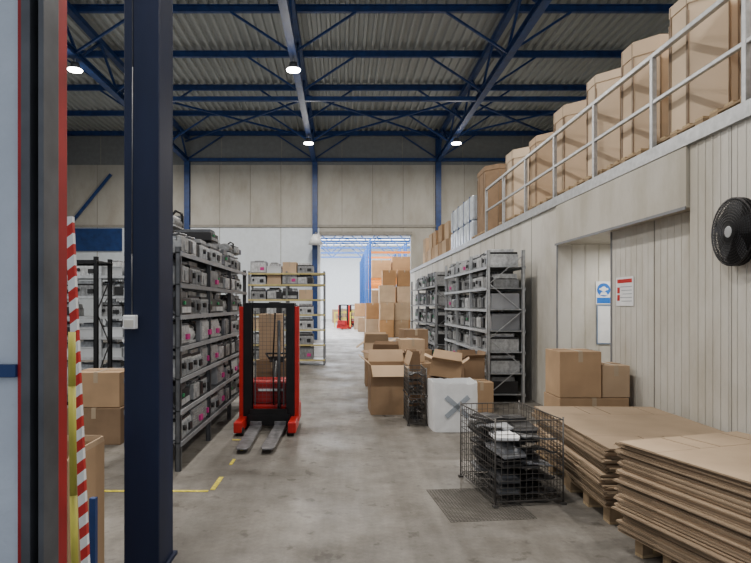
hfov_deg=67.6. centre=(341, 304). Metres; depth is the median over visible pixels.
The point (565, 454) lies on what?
carton
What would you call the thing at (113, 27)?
brace
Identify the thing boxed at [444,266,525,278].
shelf
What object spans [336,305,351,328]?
pallet stacker
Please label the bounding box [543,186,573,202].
pallet
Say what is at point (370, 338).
carton
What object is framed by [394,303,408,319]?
carton
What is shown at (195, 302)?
machine
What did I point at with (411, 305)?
shelf
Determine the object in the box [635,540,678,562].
pallet
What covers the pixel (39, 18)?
trim
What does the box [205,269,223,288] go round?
machine
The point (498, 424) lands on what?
plastic part
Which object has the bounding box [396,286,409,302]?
carton
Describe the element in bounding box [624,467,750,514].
carton
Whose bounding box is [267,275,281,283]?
carton
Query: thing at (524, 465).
plastic part
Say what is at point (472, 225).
bale
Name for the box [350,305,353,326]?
pallet stacker
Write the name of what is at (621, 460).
carton
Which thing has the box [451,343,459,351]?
machine
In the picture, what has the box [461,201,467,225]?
bale
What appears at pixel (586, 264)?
wall
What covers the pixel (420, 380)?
plastic part
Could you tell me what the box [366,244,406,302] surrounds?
frame
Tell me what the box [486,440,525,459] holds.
plastic part
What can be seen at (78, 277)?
shelf
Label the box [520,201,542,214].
pallet
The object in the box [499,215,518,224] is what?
pallet
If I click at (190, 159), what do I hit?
tie
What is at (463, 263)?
machine
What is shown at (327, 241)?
roof truss
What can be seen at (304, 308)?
machine
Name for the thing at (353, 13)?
brace
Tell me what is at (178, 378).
shelf
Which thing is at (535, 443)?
carton
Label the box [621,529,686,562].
carton
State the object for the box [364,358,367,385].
carton
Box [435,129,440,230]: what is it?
wall column
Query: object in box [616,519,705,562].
carton
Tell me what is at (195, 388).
machine
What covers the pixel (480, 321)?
machine
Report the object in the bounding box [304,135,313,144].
lamp
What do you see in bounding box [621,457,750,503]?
carton
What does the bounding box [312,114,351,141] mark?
brace
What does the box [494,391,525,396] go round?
shelf
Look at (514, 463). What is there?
plastic part
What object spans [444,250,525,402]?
storage rack
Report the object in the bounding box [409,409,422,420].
plastic part
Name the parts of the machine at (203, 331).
panel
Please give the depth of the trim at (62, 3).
1.50 m
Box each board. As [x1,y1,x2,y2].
[67,216,89,562]
[597,305,609,343]
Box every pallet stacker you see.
[233,303,300,449]
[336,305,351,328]
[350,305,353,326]
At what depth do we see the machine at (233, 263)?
8.10 m
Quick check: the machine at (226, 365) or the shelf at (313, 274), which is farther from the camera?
the shelf at (313, 274)
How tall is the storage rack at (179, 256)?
2.160 m
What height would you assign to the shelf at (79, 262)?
0.044 m
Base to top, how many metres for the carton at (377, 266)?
1.004 m
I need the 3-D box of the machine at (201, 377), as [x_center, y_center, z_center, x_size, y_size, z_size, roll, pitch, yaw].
[-1.813,0.896,6.500,0.515,0.237,0.395,0,0,0]
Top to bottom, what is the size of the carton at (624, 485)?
0.008 m
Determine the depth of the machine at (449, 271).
12.67 m
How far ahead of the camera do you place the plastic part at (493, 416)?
4.95 m
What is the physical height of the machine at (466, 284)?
0.297 m
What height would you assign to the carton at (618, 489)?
0.008 m
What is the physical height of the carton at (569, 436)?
0.008 m
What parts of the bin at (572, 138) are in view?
lid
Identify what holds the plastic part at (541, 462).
in the cage
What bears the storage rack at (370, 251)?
on the floor
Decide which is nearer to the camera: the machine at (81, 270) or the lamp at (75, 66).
the machine at (81, 270)
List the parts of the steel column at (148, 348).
plate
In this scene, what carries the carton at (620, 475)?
on the carton at (619, 478)
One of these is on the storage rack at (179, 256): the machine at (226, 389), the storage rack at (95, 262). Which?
the machine at (226, 389)
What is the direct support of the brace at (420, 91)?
attached to the roof truss at (514, 43)
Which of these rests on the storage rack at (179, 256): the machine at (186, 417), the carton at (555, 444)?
the machine at (186, 417)
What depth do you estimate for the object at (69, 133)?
25.84 m
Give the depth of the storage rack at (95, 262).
7.54 m
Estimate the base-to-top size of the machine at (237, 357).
0.256 m
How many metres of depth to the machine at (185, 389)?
5.66 m
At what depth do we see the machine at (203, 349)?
6.44 m
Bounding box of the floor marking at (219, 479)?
[210,477,222,489]
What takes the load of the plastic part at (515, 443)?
in the cage
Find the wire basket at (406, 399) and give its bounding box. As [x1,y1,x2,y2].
[403,391,427,425]
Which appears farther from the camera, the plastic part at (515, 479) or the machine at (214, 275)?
the machine at (214, 275)
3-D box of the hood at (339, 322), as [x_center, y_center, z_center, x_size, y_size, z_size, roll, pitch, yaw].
[0.019,1.150,36.632,0.668,0.300,0.456,0,0,20]
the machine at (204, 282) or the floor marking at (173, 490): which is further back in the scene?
the machine at (204, 282)
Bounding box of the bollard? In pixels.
[89,497,97,562]
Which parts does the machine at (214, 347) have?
panel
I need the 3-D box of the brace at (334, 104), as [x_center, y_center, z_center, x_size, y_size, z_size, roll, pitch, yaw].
[1.575,-7.600,22.950,7.820,0.064,0.064,0,0,-43]
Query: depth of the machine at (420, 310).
17.94 m
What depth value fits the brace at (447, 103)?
22.73 m
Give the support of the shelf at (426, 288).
attached to the storage rack at (435, 287)
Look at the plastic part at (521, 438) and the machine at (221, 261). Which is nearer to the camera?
the plastic part at (521, 438)
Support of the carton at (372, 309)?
on the carton at (371, 325)
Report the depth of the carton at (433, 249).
21.12 m
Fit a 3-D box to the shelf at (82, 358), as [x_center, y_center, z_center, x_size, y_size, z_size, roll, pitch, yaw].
[-4.150,0.918,9.910,2.900,0.044,0.644,0,0,0]
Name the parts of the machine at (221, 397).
panel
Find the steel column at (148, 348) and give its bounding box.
[124,0,177,562]
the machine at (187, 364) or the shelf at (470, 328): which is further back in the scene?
the shelf at (470, 328)
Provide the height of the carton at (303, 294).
0.265 m
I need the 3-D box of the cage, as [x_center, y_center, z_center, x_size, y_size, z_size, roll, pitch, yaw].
[1.441,1.250,4.854,0.610,0.700,0.840,0,0,-7]
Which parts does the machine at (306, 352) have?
panel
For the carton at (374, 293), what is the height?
0.804 m
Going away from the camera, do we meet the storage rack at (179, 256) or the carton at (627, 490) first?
the carton at (627, 490)
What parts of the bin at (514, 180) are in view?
lid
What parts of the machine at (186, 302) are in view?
plate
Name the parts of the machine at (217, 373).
panel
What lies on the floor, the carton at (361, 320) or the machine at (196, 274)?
the carton at (361, 320)
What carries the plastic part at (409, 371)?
in the wire basket at (417, 390)
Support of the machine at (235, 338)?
on the storage rack at (179, 256)
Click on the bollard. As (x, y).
(93, 501)
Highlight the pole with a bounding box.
[68,332,78,562]
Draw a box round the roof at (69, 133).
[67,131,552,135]
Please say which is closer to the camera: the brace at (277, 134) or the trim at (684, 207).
the trim at (684, 207)
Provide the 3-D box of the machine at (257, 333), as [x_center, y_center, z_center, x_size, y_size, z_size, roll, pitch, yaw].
[-2.240,0.891,15.194,0.419,0.319,0.492,0,0,2]
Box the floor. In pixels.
[67,319,662,562]
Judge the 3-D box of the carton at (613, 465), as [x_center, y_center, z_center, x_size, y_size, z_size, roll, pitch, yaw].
[2.518,1.157,4.855,1.165,0.008,1.706,0,0,3]
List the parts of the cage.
corner post, panel, panel, corner post, panel, panel, corner post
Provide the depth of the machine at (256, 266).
14.97 m
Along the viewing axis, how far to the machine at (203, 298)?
6.39 m
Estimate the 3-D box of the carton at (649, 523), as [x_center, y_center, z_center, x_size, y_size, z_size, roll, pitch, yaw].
[2.349,1.294,3.120,0.960,0.008,1.232,0,0,-15]
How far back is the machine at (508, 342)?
9.21 m
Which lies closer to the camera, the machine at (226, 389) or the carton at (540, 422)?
the carton at (540, 422)
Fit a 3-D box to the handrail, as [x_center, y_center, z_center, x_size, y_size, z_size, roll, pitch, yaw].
[3.250,-2.105,7.200,0.100,1.030,10.900,0,0,0]
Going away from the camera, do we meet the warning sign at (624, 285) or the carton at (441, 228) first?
the warning sign at (624, 285)
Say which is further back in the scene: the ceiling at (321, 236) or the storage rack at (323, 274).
the ceiling at (321, 236)
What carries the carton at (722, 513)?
on the carton at (622, 476)
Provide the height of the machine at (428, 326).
0.389 m
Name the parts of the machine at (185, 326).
panel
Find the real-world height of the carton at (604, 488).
0.008 m
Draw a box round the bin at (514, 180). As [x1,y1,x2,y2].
[506,147,529,218]
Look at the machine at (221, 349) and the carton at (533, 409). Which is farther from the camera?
the machine at (221, 349)
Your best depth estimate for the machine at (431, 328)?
15.38 m
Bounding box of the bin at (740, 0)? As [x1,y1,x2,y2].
[740,0,740,95]
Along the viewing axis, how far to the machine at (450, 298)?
12.54 m
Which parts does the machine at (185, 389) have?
plate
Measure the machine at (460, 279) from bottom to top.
0.297 m
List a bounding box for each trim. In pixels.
[18,0,20,562]
[21,0,58,562]
[59,0,66,562]
[75,225,435,226]
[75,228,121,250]
[317,233,320,339]
[319,231,411,235]
[410,98,750,272]
[555,206,685,361]
[569,211,687,243]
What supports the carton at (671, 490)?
on the carton
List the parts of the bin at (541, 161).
lid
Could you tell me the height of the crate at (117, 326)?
0.271 m
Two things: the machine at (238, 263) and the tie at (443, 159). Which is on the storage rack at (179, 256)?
the machine at (238, 263)
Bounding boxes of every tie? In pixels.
[173,96,298,101]
[189,158,311,161]
[305,96,475,101]
[316,158,436,161]
[441,158,505,161]
[482,96,586,101]
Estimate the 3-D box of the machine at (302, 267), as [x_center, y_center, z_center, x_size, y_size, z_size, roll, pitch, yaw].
[-0.980,-0.983,15.193,0.418,0.266,0.515,0,0,0]
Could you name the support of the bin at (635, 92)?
on the pallet at (641, 150)
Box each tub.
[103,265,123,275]
[103,326,123,336]
[103,347,123,356]
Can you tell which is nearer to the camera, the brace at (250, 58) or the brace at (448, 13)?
the brace at (448, 13)
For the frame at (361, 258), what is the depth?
45.10 m
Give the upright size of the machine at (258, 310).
0.257 m
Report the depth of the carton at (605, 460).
4.05 m
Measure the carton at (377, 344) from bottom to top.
0.966 m
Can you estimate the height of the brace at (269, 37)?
1.167 m
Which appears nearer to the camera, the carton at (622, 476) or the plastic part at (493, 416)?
the carton at (622, 476)
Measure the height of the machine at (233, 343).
0.236 m
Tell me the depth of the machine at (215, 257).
6.85 m
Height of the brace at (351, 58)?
1.167 m
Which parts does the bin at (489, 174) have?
lid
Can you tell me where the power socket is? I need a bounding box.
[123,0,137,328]
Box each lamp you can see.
[67,59,82,72]
[286,58,300,72]
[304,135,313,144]
[308,232,322,244]
[451,135,460,144]
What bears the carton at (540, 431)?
on the carton
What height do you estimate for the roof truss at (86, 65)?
1.240 m
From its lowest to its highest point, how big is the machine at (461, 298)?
0.279 m
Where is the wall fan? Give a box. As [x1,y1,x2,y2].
[711,197,750,265]
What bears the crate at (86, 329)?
on the storage rack at (101, 277)
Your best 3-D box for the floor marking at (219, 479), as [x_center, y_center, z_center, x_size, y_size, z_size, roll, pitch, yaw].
[-1.120,1.597,5.020,0.040,0.003,0.360,0,0,0]
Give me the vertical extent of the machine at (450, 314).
0.282 m
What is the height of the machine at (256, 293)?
0.304 m
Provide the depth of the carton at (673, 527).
3.06 m
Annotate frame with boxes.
[360,261,377,302]
[361,258,390,302]
[362,254,395,302]
[364,249,400,316]
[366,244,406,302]
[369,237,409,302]
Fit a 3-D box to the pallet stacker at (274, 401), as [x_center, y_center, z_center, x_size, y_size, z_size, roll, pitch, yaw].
[-0.940,0.785,7.057,0.770,1.630,2.113,0,0,0]
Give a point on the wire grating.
(475, 491)
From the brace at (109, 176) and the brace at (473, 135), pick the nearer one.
the brace at (109, 176)
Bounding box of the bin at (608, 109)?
[586,68,620,176]
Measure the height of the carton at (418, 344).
0.404 m
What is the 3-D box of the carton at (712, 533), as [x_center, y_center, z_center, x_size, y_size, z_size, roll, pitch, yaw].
[2.387,1.194,3.096,1.000,0.008,1.196,0,0,-15]
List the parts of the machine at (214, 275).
panel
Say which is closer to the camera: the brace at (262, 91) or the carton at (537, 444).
the carton at (537, 444)
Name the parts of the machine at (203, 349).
panel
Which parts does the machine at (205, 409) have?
panel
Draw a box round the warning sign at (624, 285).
[616,276,633,305]
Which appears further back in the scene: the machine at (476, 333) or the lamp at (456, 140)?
the lamp at (456, 140)
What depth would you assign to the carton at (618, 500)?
3.04 m
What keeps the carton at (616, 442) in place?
on the carton at (711, 475)
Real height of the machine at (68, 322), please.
0.259 m
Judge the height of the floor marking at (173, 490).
0.003 m
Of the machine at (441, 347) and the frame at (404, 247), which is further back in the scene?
the frame at (404, 247)
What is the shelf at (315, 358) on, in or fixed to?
attached to the storage rack at (323, 274)
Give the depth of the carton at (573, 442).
4.45 m
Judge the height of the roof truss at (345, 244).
1.500 m
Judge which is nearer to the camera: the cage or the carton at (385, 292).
the cage
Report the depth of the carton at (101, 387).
6.42 m
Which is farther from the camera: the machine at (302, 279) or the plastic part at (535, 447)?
the machine at (302, 279)
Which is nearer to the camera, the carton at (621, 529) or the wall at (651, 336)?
the carton at (621, 529)
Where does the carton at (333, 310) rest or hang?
on the floor
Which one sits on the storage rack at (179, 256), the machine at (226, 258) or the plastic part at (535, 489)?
the machine at (226, 258)
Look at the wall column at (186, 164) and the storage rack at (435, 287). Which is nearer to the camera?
the storage rack at (435, 287)
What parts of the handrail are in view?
post, post, post, post, post, post, post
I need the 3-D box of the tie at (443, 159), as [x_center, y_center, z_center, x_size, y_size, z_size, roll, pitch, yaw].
[7.325,-6.690,25.800,5.550,0.140,0.120,0,0,0]
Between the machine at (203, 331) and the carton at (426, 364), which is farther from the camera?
the carton at (426, 364)
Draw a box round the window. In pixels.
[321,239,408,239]
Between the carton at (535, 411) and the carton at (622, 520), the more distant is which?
the carton at (535, 411)
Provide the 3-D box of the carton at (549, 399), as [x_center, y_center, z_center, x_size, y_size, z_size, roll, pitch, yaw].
[2.840,1.323,6.550,0.780,0.554,0.504,0,0,0]
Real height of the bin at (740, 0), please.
1.372 m
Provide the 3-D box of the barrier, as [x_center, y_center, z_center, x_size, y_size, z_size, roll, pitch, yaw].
[0.040,1.050,40.040,1.180,1.100,0.080,0,0,0]
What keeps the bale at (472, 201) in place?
on the bale at (472, 225)
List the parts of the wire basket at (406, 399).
panel, corner post, panel, panel, corner post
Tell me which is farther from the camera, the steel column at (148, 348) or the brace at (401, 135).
the brace at (401, 135)
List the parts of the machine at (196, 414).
panel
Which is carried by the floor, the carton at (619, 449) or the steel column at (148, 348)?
the steel column at (148, 348)
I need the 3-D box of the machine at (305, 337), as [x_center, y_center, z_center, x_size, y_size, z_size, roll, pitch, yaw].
[-0.981,0.891,15.193,0.407,0.318,0.515,0,0,2]
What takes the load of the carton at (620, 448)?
on the carton at (619, 449)
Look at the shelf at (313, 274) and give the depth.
14.89 m
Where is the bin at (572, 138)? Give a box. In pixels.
[553,100,585,191]
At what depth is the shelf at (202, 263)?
6.60 m
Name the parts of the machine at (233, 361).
panel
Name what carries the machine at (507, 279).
on the storage rack at (487, 268)
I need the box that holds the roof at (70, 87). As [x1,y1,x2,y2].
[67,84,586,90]
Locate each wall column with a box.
[184,162,189,228]
[312,162,317,339]
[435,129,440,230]
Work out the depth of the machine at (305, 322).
14.97 m
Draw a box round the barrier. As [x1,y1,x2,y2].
[334,312,350,326]
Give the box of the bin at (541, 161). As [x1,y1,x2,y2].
[529,132,552,206]
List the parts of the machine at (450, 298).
panel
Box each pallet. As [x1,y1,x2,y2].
[471,230,488,238]
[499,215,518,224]
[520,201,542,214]
[537,450,565,485]
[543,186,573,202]
[566,474,622,524]
[574,169,606,186]
[607,148,647,170]
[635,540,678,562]
[648,116,708,149]
[709,96,740,118]
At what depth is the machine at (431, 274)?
15.37 m
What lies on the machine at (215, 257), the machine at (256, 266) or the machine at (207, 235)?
the machine at (207, 235)
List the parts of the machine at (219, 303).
plate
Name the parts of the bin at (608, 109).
lid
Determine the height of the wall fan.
0.545 m
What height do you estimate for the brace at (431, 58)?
1.167 m
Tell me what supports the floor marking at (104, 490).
on the floor
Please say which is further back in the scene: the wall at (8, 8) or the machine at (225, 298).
the machine at (225, 298)
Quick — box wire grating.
[428,488,536,521]
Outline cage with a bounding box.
[458,400,566,508]
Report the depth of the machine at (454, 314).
12.23 m
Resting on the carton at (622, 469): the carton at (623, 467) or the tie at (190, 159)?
the carton at (623, 467)
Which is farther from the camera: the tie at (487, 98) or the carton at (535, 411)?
the tie at (487, 98)
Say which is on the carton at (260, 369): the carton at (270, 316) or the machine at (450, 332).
the carton at (270, 316)
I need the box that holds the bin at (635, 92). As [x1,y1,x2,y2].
[621,34,668,158]
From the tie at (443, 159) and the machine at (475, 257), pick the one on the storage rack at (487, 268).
the machine at (475, 257)
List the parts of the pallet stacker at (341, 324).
trim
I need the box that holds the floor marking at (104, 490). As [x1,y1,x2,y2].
[104,490,123,491]
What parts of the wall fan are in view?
blade, blade, blade, blade, blade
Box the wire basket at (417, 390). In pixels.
[403,364,427,396]
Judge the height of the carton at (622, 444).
0.008 m
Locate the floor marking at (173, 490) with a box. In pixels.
[173,490,208,491]
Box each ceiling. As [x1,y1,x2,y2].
[67,0,677,130]
[321,236,409,246]
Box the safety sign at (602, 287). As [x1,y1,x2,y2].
[596,281,609,303]
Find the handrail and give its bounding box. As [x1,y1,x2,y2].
[485,0,750,231]
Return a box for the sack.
[427,377,477,431]
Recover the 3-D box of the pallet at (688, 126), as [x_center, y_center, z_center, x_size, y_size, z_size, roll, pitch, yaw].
[3.870,-1.661,5.575,1.140,0.135,0.910,0,0,0]
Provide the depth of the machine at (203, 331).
6.33 m
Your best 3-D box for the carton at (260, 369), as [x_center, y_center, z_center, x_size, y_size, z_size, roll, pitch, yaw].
[-1.030,1.208,8.575,0.500,0.784,0.454,0,0,0]
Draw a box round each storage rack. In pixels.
[67,256,112,404]
[67,266,173,379]
[116,274,236,360]
[173,247,246,471]
[248,271,325,364]
[411,273,459,348]
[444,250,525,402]
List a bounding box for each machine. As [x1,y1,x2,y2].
[67,302,83,315]
[67,321,82,336]
[77,266,92,275]
[77,281,103,295]
[102,302,123,315]
[103,281,123,295]
[173,210,183,229]
[173,230,192,253]
[173,258,191,283]
[173,291,190,314]
[173,320,195,342]
[173,323,189,346]
[173,348,202,371]
[173,349,192,377]
[173,376,202,400]
[173,381,189,408]
[173,412,191,439]
[174,319,211,340]
[175,229,218,243]
[182,261,201,285]
[184,236,198,256]
[186,291,200,313]
[187,403,202,429]
[192,239,210,259]
[194,318,219,337]
[194,372,208,392]
[195,345,208,366]
[196,293,211,313]
[198,267,207,285]
[200,317,221,335]
[200,399,208,419]
[203,271,218,287]
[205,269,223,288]
[205,293,215,312]
[205,344,218,362]
[206,243,219,263]
[211,317,231,334]
[211,341,225,359]
[211,363,224,384]
[211,392,218,412]
[213,242,233,252]
[213,294,222,312]
[214,316,238,332]
[216,387,224,406]
[218,249,223,264]
[218,249,229,266]
[218,339,231,355]
[220,273,231,288]
[220,295,227,311]
[220,295,236,311]
[223,361,232,379]
[223,384,228,400]
[224,274,236,289]
[224,338,235,353]
[227,252,236,268]
[231,275,241,290]
[231,336,238,351]
[231,358,237,374]
[231,380,235,395]
[232,246,240,255]
[233,376,238,391]
[234,355,238,370]
[235,257,240,270]
[235,296,241,310]
[250,275,266,283]
[251,261,267,272]
[251,288,266,298]
[253,308,265,313]
[253,332,258,343]
[253,346,258,358]
[267,288,281,298]
[267,302,281,312]
[282,275,297,283]
[282,288,297,298]
[297,275,313,283]
[298,263,313,272]
[298,304,313,313]
[300,317,313,328]
[300,332,313,343]
[300,346,313,358]
[417,309,423,320]
[419,276,422,287]
[427,273,429,286]
[428,290,434,304]
[428,326,441,340]
[429,310,432,322]
[429,327,444,340]
[430,273,432,285]
[430,292,432,304]
[431,328,449,342]
[433,272,454,284]
[433,309,450,323]
[434,289,453,304]
[437,312,448,324]
[437,330,450,343]
[437,345,444,349]
[447,311,453,323]
[448,263,455,275]
[448,281,453,291]
[448,294,460,307]
[448,327,455,339]
[451,264,455,275]
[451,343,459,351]
[452,280,455,290]
[452,295,460,307]
[452,311,465,323]
[453,328,460,339]
[455,260,463,272]
[455,312,463,324]
[459,277,465,290]
[459,295,466,307]
[459,329,468,341]
[461,260,467,272]
[461,311,480,325]
[462,277,466,289]
[464,275,468,289]
[465,293,476,308]
[465,312,477,326]
[465,332,468,343]
[472,274,477,288]
[473,254,480,269]
[473,293,481,308]
[473,312,482,327]
[473,331,482,347]
[475,272,485,288]
[476,312,498,328]
[477,253,484,268]
[477,292,504,308]
[477,331,504,347]
[482,249,517,266]
[482,333,518,351]
[483,271,518,287]
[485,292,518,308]
[485,312,519,330]
[485,354,519,372]
[485,374,517,393]
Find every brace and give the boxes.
[74,173,111,220]
[75,19,123,53]
[99,90,123,106]
[173,102,305,137]
[173,114,209,139]
[185,102,298,141]
[187,134,223,159]
[230,12,287,50]
[247,55,295,89]
[260,90,301,117]
[269,114,305,139]
[277,134,310,157]
[296,12,356,52]
[303,57,354,91]
[306,94,439,139]
[308,90,352,119]
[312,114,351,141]
[314,102,454,141]
[315,134,350,158]
[401,135,435,157]
[409,115,448,141]
[417,90,463,120]
[429,57,482,91]
[439,110,557,139]
[445,12,507,53]
[446,135,474,154]
[457,114,490,137]
[470,102,546,133]
[473,90,510,114]
[493,55,536,85]
[520,12,571,46]
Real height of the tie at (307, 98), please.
0.140 m
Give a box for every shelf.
[67,276,123,279]
[67,296,123,298]
[67,316,173,318]
[67,337,123,338]
[67,357,123,359]
[76,260,112,265]
[173,251,246,275]
[173,283,246,294]
[173,311,238,319]
[173,330,238,350]
[173,351,238,382]
[173,370,238,414]
[173,391,238,446]
[248,273,325,275]
[248,284,325,286]
[248,299,324,300]
[253,314,325,315]
[253,328,324,330]
[253,343,325,345]
[253,357,325,360]
[411,285,444,291]
[411,305,444,306]
[411,320,437,325]
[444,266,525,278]
[444,288,525,294]
[444,308,525,311]
[444,323,525,332]
[444,338,525,354]
[485,371,525,375]
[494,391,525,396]
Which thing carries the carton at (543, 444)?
on the carton
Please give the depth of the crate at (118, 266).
9.67 m
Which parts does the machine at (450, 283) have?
panel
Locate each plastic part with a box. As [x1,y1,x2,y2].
[409,371,424,375]
[409,378,423,382]
[409,384,423,389]
[409,399,423,404]
[409,405,423,411]
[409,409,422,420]
[469,412,503,421]
[469,421,500,437]
[471,436,484,446]
[471,445,488,461]
[471,459,496,470]
[475,421,513,430]
[475,436,515,442]
[475,461,497,466]
[475,472,493,478]
[477,446,498,456]
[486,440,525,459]
[487,456,522,467]
[489,430,519,440]
[489,466,519,483]
[489,480,519,494]
[500,414,525,420]
[506,421,537,432]
[511,442,525,444]
[514,469,540,485]
[515,468,554,480]
[516,432,556,439]
[516,438,537,442]
[516,445,539,459]
[516,484,555,493]
[518,459,552,465]
[521,445,556,452]
[521,463,539,468]
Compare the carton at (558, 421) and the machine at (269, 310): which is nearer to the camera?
the carton at (558, 421)
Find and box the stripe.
[0,364,17,377]
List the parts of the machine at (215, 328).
panel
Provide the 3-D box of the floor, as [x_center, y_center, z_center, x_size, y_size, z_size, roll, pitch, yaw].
[-1.500,1.700,29.500,25.000,0.200,65.000,0,0,0]
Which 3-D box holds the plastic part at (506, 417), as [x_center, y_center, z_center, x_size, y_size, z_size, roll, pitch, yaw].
[1.528,1.021,5.068,0.190,0.073,0.292,0,0,-13]
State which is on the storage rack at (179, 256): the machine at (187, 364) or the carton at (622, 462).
the machine at (187, 364)
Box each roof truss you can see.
[67,0,189,162]
[277,0,315,161]
[321,236,409,248]
[321,237,409,253]
[321,243,409,257]
[322,236,409,242]
[437,0,551,161]
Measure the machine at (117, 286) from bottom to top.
0.263 m
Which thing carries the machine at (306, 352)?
on the storage rack at (323, 274)
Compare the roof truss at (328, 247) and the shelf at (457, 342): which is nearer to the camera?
the shelf at (457, 342)
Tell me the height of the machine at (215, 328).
0.252 m
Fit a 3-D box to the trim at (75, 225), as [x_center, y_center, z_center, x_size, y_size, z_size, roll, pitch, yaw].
[-1.500,-3.660,25.975,25.000,0.120,0.050,0,0,0]
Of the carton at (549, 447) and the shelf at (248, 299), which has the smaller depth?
the carton at (549, 447)
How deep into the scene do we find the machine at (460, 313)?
11.56 m
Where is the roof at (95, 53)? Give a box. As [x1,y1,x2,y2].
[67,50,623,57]
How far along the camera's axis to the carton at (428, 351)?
11.20 m
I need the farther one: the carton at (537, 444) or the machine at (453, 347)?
the machine at (453, 347)
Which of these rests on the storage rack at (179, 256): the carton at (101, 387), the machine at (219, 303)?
the machine at (219, 303)
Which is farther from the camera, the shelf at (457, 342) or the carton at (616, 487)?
the shelf at (457, 342)
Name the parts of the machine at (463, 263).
panel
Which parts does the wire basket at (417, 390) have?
panel, corner post, panel, panel, corner post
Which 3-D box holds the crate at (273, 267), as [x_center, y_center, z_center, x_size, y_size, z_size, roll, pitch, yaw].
[-1.820,-0.997,15.204,0.391,0.295,0.492,0,0,1]
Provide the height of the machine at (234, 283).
0.242 m
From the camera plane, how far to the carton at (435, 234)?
20.97 m
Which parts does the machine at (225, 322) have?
panel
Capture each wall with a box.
[0,0,17,562]
[67,136,535,336]
[321,249,409,318]
[411,117,750,433]
[566,244,609,361]
[612,211,689,419]
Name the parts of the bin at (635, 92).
lid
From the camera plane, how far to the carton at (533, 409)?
4.37 m
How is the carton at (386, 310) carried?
on the carton
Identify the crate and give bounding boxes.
[79,323,104,336]
[80,339,106,356]
[81,362,104,369]
[103,260,123,275]
[103,321,123,336]
[103,342,123,356]
[104,360,123,367]
[266,263,282,272]
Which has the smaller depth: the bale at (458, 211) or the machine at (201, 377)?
the machine at (201, 377)
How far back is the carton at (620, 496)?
3.09 m
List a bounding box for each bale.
[451,210,456,232]
[451,232,455,249]
[456,206,462,229]
[456,228,460,246]
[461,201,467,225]
[461,225,466,243]
[467,195,476,222]
[467,220,476,240]
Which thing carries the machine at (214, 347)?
on the storage rack at (179, 256)
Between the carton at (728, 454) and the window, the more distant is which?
the window
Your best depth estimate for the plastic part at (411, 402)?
7.54 m
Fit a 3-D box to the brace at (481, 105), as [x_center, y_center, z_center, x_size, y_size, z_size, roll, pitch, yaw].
[7.325,-7.480,22.950,7.820,0.064,0.064,0,0,-43]
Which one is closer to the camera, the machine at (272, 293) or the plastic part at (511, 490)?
the plastic part at (511, 490)
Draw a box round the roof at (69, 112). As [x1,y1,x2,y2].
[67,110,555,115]
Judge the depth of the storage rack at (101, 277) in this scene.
9.59 m
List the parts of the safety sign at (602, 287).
caption panel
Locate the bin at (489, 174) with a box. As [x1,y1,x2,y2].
[477,164,505,233]
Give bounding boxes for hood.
[253,377,284,403]
[337,320,347,324]
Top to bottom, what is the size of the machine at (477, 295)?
0.288 m
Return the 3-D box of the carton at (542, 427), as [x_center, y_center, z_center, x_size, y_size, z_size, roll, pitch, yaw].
[2.534,1.221,4.880,1.155,0.008,1.717,0,0,3]
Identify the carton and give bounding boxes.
[67,405,123,444]
[67,435,103,562]
[81,368,123,406]
[253,317,258,328]
[256,359,284,376]
[259,313,282,358]
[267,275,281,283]
[283,262,297,272]
[299,290,312,298]
[332,309,344,322]
[354,303,364,315]
[354,316,364,329]
[356,332,395,357]
[358,317,365,331]
[359,349,412,414]
[361,341,409,353]
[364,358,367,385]
[365,319,378,331]
[366,303,378,318]
[371,260,390,277]
[371,290,377,302]
[378,285,393,302]
[378,320,393,336]
[379,303,393,319]
[382,270,395,286]
[391,256,409,277]
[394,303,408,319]
[394,320,407,336]
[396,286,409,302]
[396,338,424,361]
[397,270,409,285]
[399,328,427,348]
[404,349,421,405]
[420,360,430,397]
[423,238,428,253]
[423,252,425,263]
[424,349,468,377]
[424,375,461,405]
[425,348,431,361]
[428,249,431,260]
[429,233,432,248]
[432,247,434,258]
[433,230,438,246]
[435,244,438,257]
[438,224,443,242]
[439,242,441,255]
[442,239,448,253]
[444,221,452,239]
[457,350,485,378]
[473,379,493,412]
[532,412,610,458]
[532,415,616,462]
[533,409,616,454]
[533,424,619,475]
[534,409,617,453]
[534,411,618,456]
[535,411,615,455]
[535,418,622,466]
[535,419,608,469]
[535,443,604,501]
[537,423,619,474]
[537,432,603,482]
[537,434,619,484]
[537,442,614,495]
[537,443,613,498]
[537,444,615,499]
[540,422,622,467]
[540,431,619,476]
[540,432,614,479]
[540,439,614,489]
[540,442,617,492]
[540,443,615,494]
[540,451,615,507]
[541,412,614,451]
[541,439,616,486]
[541,450,613,504]
[544,392,628,406]
[545,348,600,397]
[545,451,617,502]
[549,447,617,490]
[554,456,614,496]
[558,421,607,450]
[558,431,620,461]
[601,362,629,396]
[611,506,737,562]
[613,478,750,536]
[613,496,750,559]
[614,444,750,488]
[614,487,750,546]
[614,503,738,562]
[615,442,750,486]
[615,450,750,497]
[615,472,750,524]
[615,494,750,556]
[615,503,746,562]
[616,448,750,494]
[616,452,750,498]
[616,454,750,501]
[616,470,750,522]
[616,485,750,542]
[616,487,750,544]
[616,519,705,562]
[617,461,750,511]
[617,525,690,562]
[618,431,750,483]
[618,446,750,489]
[618,477,750,531]
[618,484,750,540]
[618,489,750,545]
[618,493,750,552]
[618,500,750,561]
[618,502,750,562]
[618,523,697,562]
[618,528,683,562]
[618,530,681,562]
[620,443,750,484]
[620,448,750,491]
[620,459,750,507]
[620,464,750,513]
[620,475,750,528]
[620,496,750,553]
[620,512,724,562]
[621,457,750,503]
[621,514,722,562]
[621,526,694,562]
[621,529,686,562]
[622,444,750,485]
[622,462,750,508]
[622,467,750,516]
[622,469,750,517]
[622,476,750,526]
[622,518,714,562]
[622,520,707,562]
[623,459,750,505]
[623,517,718,562]
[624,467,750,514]
[624,485,750,537]

